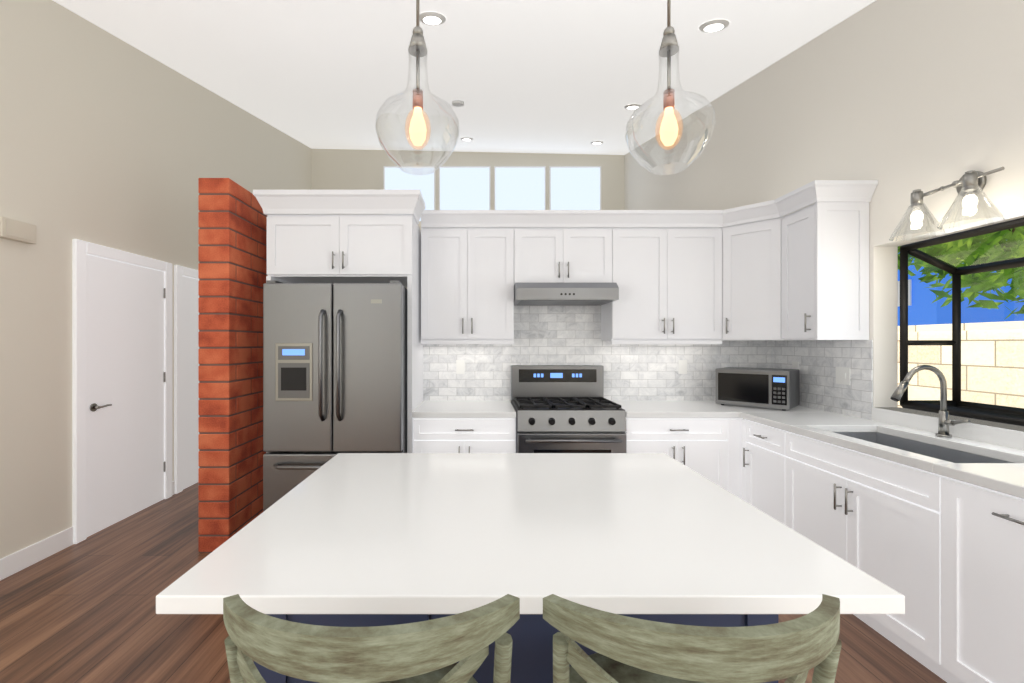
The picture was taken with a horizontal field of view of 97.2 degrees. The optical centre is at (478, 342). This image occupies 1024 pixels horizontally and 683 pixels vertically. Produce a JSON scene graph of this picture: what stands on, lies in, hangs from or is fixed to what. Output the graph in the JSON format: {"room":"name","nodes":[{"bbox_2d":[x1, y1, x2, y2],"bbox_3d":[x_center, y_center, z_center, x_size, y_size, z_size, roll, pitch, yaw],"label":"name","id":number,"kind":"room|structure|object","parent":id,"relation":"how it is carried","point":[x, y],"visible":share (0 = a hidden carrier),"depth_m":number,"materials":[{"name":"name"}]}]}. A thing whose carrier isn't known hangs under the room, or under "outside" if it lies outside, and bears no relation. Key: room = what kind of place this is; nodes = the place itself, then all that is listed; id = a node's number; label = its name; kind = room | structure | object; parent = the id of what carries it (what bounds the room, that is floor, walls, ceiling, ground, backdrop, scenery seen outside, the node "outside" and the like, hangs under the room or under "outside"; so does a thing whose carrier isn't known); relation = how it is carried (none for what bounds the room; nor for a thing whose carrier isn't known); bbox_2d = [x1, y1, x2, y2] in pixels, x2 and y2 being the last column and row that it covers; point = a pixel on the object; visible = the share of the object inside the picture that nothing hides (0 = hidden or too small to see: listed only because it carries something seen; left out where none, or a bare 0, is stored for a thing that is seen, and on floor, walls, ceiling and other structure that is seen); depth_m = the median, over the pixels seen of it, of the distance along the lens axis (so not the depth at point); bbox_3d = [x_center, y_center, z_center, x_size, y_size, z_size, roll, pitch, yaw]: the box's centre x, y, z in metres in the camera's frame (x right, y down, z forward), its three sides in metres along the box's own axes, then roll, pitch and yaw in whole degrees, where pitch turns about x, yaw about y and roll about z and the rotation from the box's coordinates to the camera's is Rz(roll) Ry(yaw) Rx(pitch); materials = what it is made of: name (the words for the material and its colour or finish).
{"room":"kitchen","nodes":[
{"label":"kitchen","id":0,"kind":"room"},
{"bbox_2d":[0,0,310,558],"bbox_3d":[-2.905,-1.092,3.000,0.150,4.985,9.600,0,0,0],"label":"wall","id":1,"kind":"structure","parent":0,"point":[108,139],"depth_m":3.10,"materials":[{"name":"beige paint"}]},
{"bbox_2d":[0,216,35,243],"bbox_3d":[-2.803,-0.680,2.725,0.053,0.120,0.210,0,0,0],"label":"door chime","id":2,"kind":"object","parent":1,"relation":"attached to","point":[17,230],"visible":1,"depth_m":2.71,"materials":[{"name":"beige plastic"}]},
{"bbox_2d":[0,527,72,580],"bbox_3d":[-2.822,1.337,0.764,0.014,0.125,4.728,0,0,0],"label":"baseboard","id":3,"kind":"structure","parent":1,"relation":"attached to","point":[19,560],"depth_m":2.85,"materials":[{"name":"white wood"}]},
{"bbox_2d":[72,239,171,543],"bbox_3d":[-2.794,0.338,3.620,0.070,2.125,0.984,0,0,0],"label":"door","id":4,"kind":"structure","parent":1,"relation":"attached to","point":[122,389],"depth_m":3.51,"materials":[{"name":"white wood"}]},
{"bbox_2d":[174,265,198,493],"bbox_3d":[-2.814,0.338,4.660,0.030,2.125,0.980,0,0,0],"label":"door","id":5,"kind":"structure","parent":1,"relation":"attached to","point":[186,381],"depth_m":4.32,"materials":[{"name":"white wood"}]},
{"bbox_2d":[198,178,267,552],"bbox_3d":[-1.770,0.149,3.385,0.206,2.502,0.769,0,0,0],"label":"wall column","id":6,"kind":"structure","parent":0,"point":[232,247],"depth_m":3.01,"materials":[{"name":"red brick"}]},
{"bbox_2d":[253,190,428,287],"bbox_3d":[-0.972,-0.756,3.418,1.139,0.581,0.698,0,0,0],"label":"upper cabinet","id":7,"kind":"object","parent":0,"relation":"attached to","point":[314,236],"depth_m":3.13,"materials":[{"name":"white wood"}]},
{"bbox_2d":[53,0,875,154],"bbox_3d":[-0.188,-2.272,3.000,5.685,2.322,9.600,0,0,0],"label":"ceiling","id":8,"kind":"structure","parent":0,"point":[551,76],"depth_m":3.76,"materials":[{"name":"white paint"}]},
{"bbox_2d":[375,0,458,174],"bbox_3d":[-0.197,-1.220,1.450,0.268,1.319,0.268,0,0,0],"label":"pendant light","id":9,"kind":"object","parent":8,"relation":"hanging from","point":[417,48],"visible":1,"depth_m":1.43,"materials":[{"name":"clear glass"}]},
{"bbox_2d":[420,12,445,24],"bbox_3d":[-0.325,-2.246,3.120,0.191,0.047,0.187,0,0,6],"label":"recessed light","id":10,"kind":"object","parent":8,"relation":"in","point":[433,18],"depth_m":3.10,"materials":[{"name":"white plastic"}]},
{"bbox_2d":[452,100,463,106],"bbox_3d":[-0.229,-2.631,4.943,0.130,0.057,0.133,0,0,-6],"label":"smoke detector","id":11,"kind":"object","parent":8,"relation":"in","point":[457,103],"depth_m":4.91,"materials":[{"name":"white plastic"}]},
{"bbox_2d":[460,137,472,140],"bbox_3d":[-0.180,-3.019,6.660,0.190,0.047,0.187,0,0,21],"label":"recessed light","id":12,"kind":"object","parent":8,"relation":"in","point":[464,138],"depth_m":6.63,"materials":[{"name":"white plastic"}]},
{"bbox_2d":[590,141,602,143],"bbox_3d":[1.760,-2.990,6.720,0.191,0.047,0.187,0,0,6],"label":"recessed light","id":13,"kind":"object","parent":8,"relation":"in","point":[594,142],"depth_m":6.67,"materials":[{"name":"white plastic"}]},
{"bbox_2d":[624,104,639,109],"bbox_3d":[1.700,-2.609,4.970,0.191,0.047,0.187,0,0,6],"label":"recessed light","id":14,"kind":"object","parent":8,"relation":"in","point":[631,106],"depth_m":4.94,"materials":[{"name":"white plastic"}]},
{"bbox_2d":[625,0,715,174],"bbox_3d":[0.612,-1.212,1.450,0.268,1.302,0.268,0,0,0],"label":"pendant light","id":15,"kind":"object","parent":8,"relation":"hanging from","point":[668,129],"visible":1,"depth_m":1.44,"materials":[{"name":"clear glass"}]},
{"bbox_2d":[699,19,729,32],"bbox_3d":[1.639,-2.208,3.140,0.190,0.047,0.187,0,0,-24],"label":"recessed light","id":16,"kind":"object","parent":8,"relation":"in","point":[713,25],"depth_m":3.11,"materials":[{"name":"white plastic"}]},
{"bbox_2d":[417,210,516,343],"bbox_3d":[-0.088,-0.533,3.606,0.713,1.026,0.321,0,0,0],"label":"upper cabinet","id":17,"kind":"object","parent":0,"relation":"attached to","point":[468,297],"depth_m":3.45,"materials":[{"name":"white wood"}]},
{"bbox_2d":[311,149,623,209],"bbox_3d":[-0.113,-1.092,7.675,5.435,4.985,0.150,0,0,0],"label":"wall","id":18,"kind":"structure","parent":0,"point":[344,169],"depth_m":7.60,"materials":[{"name":"beige paint"}]},
{"bbox_2d":[383,166,600,220],"bbox_3d":[0.225,-2.505,7.589,3.670,0.950,0.020,0,0,0],"label":"window","id":19,"kind":"structure","parent":18,"relation":"in","point":[519,187],"depth_m":7.59,"materials":[{"name":"white"}]},
{"bbox_2d":[0,483,946,682],"bbox_3d":[-0.188,1.450,3.000,5.685,0.100,9.600,0,0,0],"label":"floor","id":20,"kind":"structure","parent":0,"point":[83,611],"depth_m":2.24,"materials":[{"name":"brown wood"}]},
{"bbox_2d":[263,280,406,511],"bbox_3d":[-0.962,0.494,3.307,0.910,1.811,0.867,0,0,0],"label":"refrigerator","id":21,"kind":"object","parent":20,"relation":"on","point":[334,369],"visible":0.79,"depth_m":2.95,"materials":[{"name":"silver metal"}]},
{"bbox_2d":[223,594,519,682],"bbox_3d":[-0.175,0.899,0.847,0.482,1.007,0.486,0,0,0],"label":"stool","id":22,"kind":"object","parent":20,"relation":"on","point":[432,651],"visible":1,"depth_m":0.63,"materials":[{"name":"green wood"}]},
{"bbox_2d":[409,416,515,452],"bbox_3d":[-0.102,0.960,3.458,0.720,0.880,0.616,0,0,0],"label":"base cabinet","id":23,"kind":"object","parent":20,"relation":"on","point":[425,436],"depth_m":3.15,"materials":[{"name":"white wood"}]},
{"bbox_2d":[413,400,515,419],"bbox_3d":[-0.103,0.500,3.449,0.723,0.040,0.636,0,0,0],"label":"countertop","id":24,"kind":"structure","parent":23,"relation":"on","point":[428,409],"depth_m":3.20,"materials":[{"name":"white stone"}]},
{"bbox_2d":[254,617,777,682],"bbox_3d":[0.098,0.958,1.556,1.380,0.883,0.781,0,0,0],"label":"kitchen island","id":25,"kind":"object","parent":20,"relation":"on","point":[532,637],"depth_m":1.17,"materials":[{"name":"blue wood"}]},
{"bbox_2d":[156,453,904,616],"bbox_3d":[0.098,0.498,1.409,1.424,0.036,1.110,0,0,0],"label":"island countertop","id":26,"kind":"structure","parent":25,"relation":"on","point":[364,534],"depth_m":1.06,"materials":[{"name":"white stone"}]},
{"bbox_2d":[511,365,626,452],"bbox_3d":[0.643,0.792,3.394,0.754,1.215,0.712,0,0,0],"label":"range","id":27,"kind":"object","parent":20,"relation":"on","point":[564,408],"visible":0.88,"depth_m":3.14,"materials":[{"name":"silver metal"}]},
{"bbox_2d":[625,420,732,493],"bbox_3d":[1.387,0.960,3.458,0.715,0.880,0.616,0,0,0],"label":"base cabinet","id":28,"kind":"object","parent":20,"relation":"on","point":[705,447],"depth_m":3.15,"materials":[{"name":"white wood"}]},
{"bbox_2d":[543,594,841,682],"bbox_3d":[0.345,0.899,0.847,0.482,1.007,0.486,0,0,0],"label":"stool","id":29,"kind":"object","parent":20,"relation":"on","point":[637,650],"visible":1,"depth_m":0.63,"materials":[{"name":"green wood"}]},
{"bbox_2d":[737,420,900,583],"bbox_3d":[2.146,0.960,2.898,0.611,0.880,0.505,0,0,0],"label":"base cabinet","id":30,"kind":"object","parent":20,"relation":"on","point":[862,527],"depth_m":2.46,"materials":[{"name":"white wood"}]},
{"bbox_2d":[610,400,824,419],"bbox_3d":[1.739,0.500,3.449,1.425,0.040,0.636,0,0,0],"label":"countertop","id":31,"kind":"structure","parent":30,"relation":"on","point":[634,409],"depth_m":3.20,"materials":[{"name":"white stone"}]},
{"bbox_2d":[715,367,798,410],"bbox_3d":[2.122,0.339,3.437,0.480,0.282,0.355,0,0,45],"label":"microwave","id":32,"kind":"object","parent":31,"relation":"on","point":[774,388],"visible":1,"depth_m":3.30,"materials":[{"name":"silver metal"}]},
{"bbox_2d":[917,468,1023,682],"bbox_3d":[2.146,0.960,1.493,0.611,0.880,0.727,0,0,0],"label":"base cabinet","id":33,"kind":"object","parent":20,"relation":"on","point":[921,516],"depth_m":1.70,"materials":[{"name":"white wood"}]},
{"bbox_2d":[741,412,1023,499],"bbox_3d":[2.133,0.500,1.855,0.636,0.040,2.549,0,0,0],"label":"countertop","id":34,"kind":"structure","parent":33,"relation":"on","point":[1007,479],"depth_m":2.15,"materials":[{"name":"white stone"}]},
{"bbox_2d":[801,428,1023,507],"bbox_3d":[2.110,0.606,2.211,0.426,0.196,0.836,0,0,0],"label":"sink","id":35,"kind":"object","parent":34,"relation":"in","point":[885,477],"depth_m":2.21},
{"bbox_2d":[890,365,970,437],"bbox_3d":[2.267,0.295,2.259,0.297,0.368,0.162,0,0,0],"label":"faucet","id":36,"kind":"object","parent":34,"relation":"on","point":[944,422],"visible":1,"depth_m":2.30,"materials":[{"name":"silver metal"}]},
{"bbox_2d":[517,224,608,282],"bbox_3d":[0.644,-0.670,3.606,0.752,0.440,0.321,0,0,0],"label":"upper cabinet","id":37,"kind":"object","parent":0,"relation":"attached to","point":[546,253],"depth_m":3.44,"materials":[{"name":"white wood"}]},
{"bbox_2d":[514,283,618,304],"bbox_3d":[0.644,-0.379,3.511,0.744,0.136,0.490,0,0,0],"label":"range hood","id":38,"kind":"object","parent":37,"relation":"attached to","point":[564,293],"visible":0.96,"depth_m":3.27,"materials":[{"name":"silver metal"}]},
{"bbox_2d":[597,224,716,343],"bbox_3d":[1.470,-0.455,3.584,0.899,0.870,0.366,0,0,0],"label":"upper cabinet","id":39,"kind":"object","parent":0,"relation":"attached to","point":[665,275],"depth_m":3.45,"materials":[{"name":"white wood"}]},
{"bbox_2d":[624,0,1023,431],"bbox_3d":[2.530,-1.092,3.000,0.150,4.985,9.200,0,0,0],"label":"wall","id":40,"kind":"structure","parent":0,"point":[900,101],"depth_m":2.80,"materials":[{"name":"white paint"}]},
{"bbox_2d":[693,197,780,343],"bbox_3d":[2.127,-0.510,3.436,0.648,0.980,0.662,0,0,0],"label":"upper cabinet","id":41,"kind":"object","parent":40,"relation":"attached to","point":[748,236],"depth_m":3.32,"materials":[{"name":"white wood"}]},
{"bbox_2d":[781,180,872,343],"bbox_3d":[2.268,-0.510,3.025,0.367,0.980,0.396,0,0,0],"label":"upper cabinet","id":42,"kind":"object","parent":40,"relation":"attached to","point":[825,243],"depth_m":2.83,"materials":[{"name":"white wood"}]},
{"bbox_2d":[869,408,1023,447],"bbox_3d":[2.448,0.440,2.050,0.009,0.080,1.499,0,0,0],"label":"backsplash","id":43,"kind":"structure","parent":40,"relation":"attached to","point":[1011,438],"depth_m":2.28,"materials":[{"name":"white stone"}]},
{"bbox_2d":[889,167,1004,240],"bbox_3d":[2.322,-0.704,2.235,0.263,0.292,0.472,0,0,0],"label":"sconce","id":44,"kind":"object","parent":40,"relation":"attached to","point":[969,185],"visible":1,"depth_m":2.18,"materials":[{"name":"clear glass"}]},
{"bbox_2d":[874,218,1023,430],"bbox_3d":[2.715,-0.068,2.050,0.523,1.096,1.512,0,0,0],"label":"garden window","id":45,"kind":"structure","parent":40,"relation":"in","point":[958,407],"depth_m":2.72,"materials":[{"name":"black metal"}]},
{"bbox_2d":[898,252,1023,325],"bbox_3d":[9.050,-0.300,9.500,6.500,3.700,7.600,0,0,0],"label":"sky","id":46,"kind":"structure","parent":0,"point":[934,311],"depth_m":5.90,"materials":[{"name":"blue"}]},
{"label":"outside","id":47,"kind":"structure","parent":0,"visible":0},
{"bbox_3d":[7.308,1.600,4.000,9.385,0.100,16.000,0,0,0],"label":"ground","id":48,"kind":"structure","parent":47,"visible":0},
{"bbox_2d":[898,321,1023,407],"bbox_3d":[4.050,0.695,4.000,0.240,1.710,14.000,0,0,0],"label":"block wall","id":49,"kind":"structure","parent":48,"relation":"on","point":[1011,363],"depth_m":3.57,"materials":[{"name":"concrete"}]},
{"bbox_2d":[898,226,1023,319],"bbox_3d":[4.472,-0.329,3.267,2.459,3.774,3.554,0,0,0],"label":"tree","id":50,"kind":"object","parent":48,"relation":"on","point":[980,284],"depth_m":3.35,"materials":[{"name":"green plant"}]}
]}

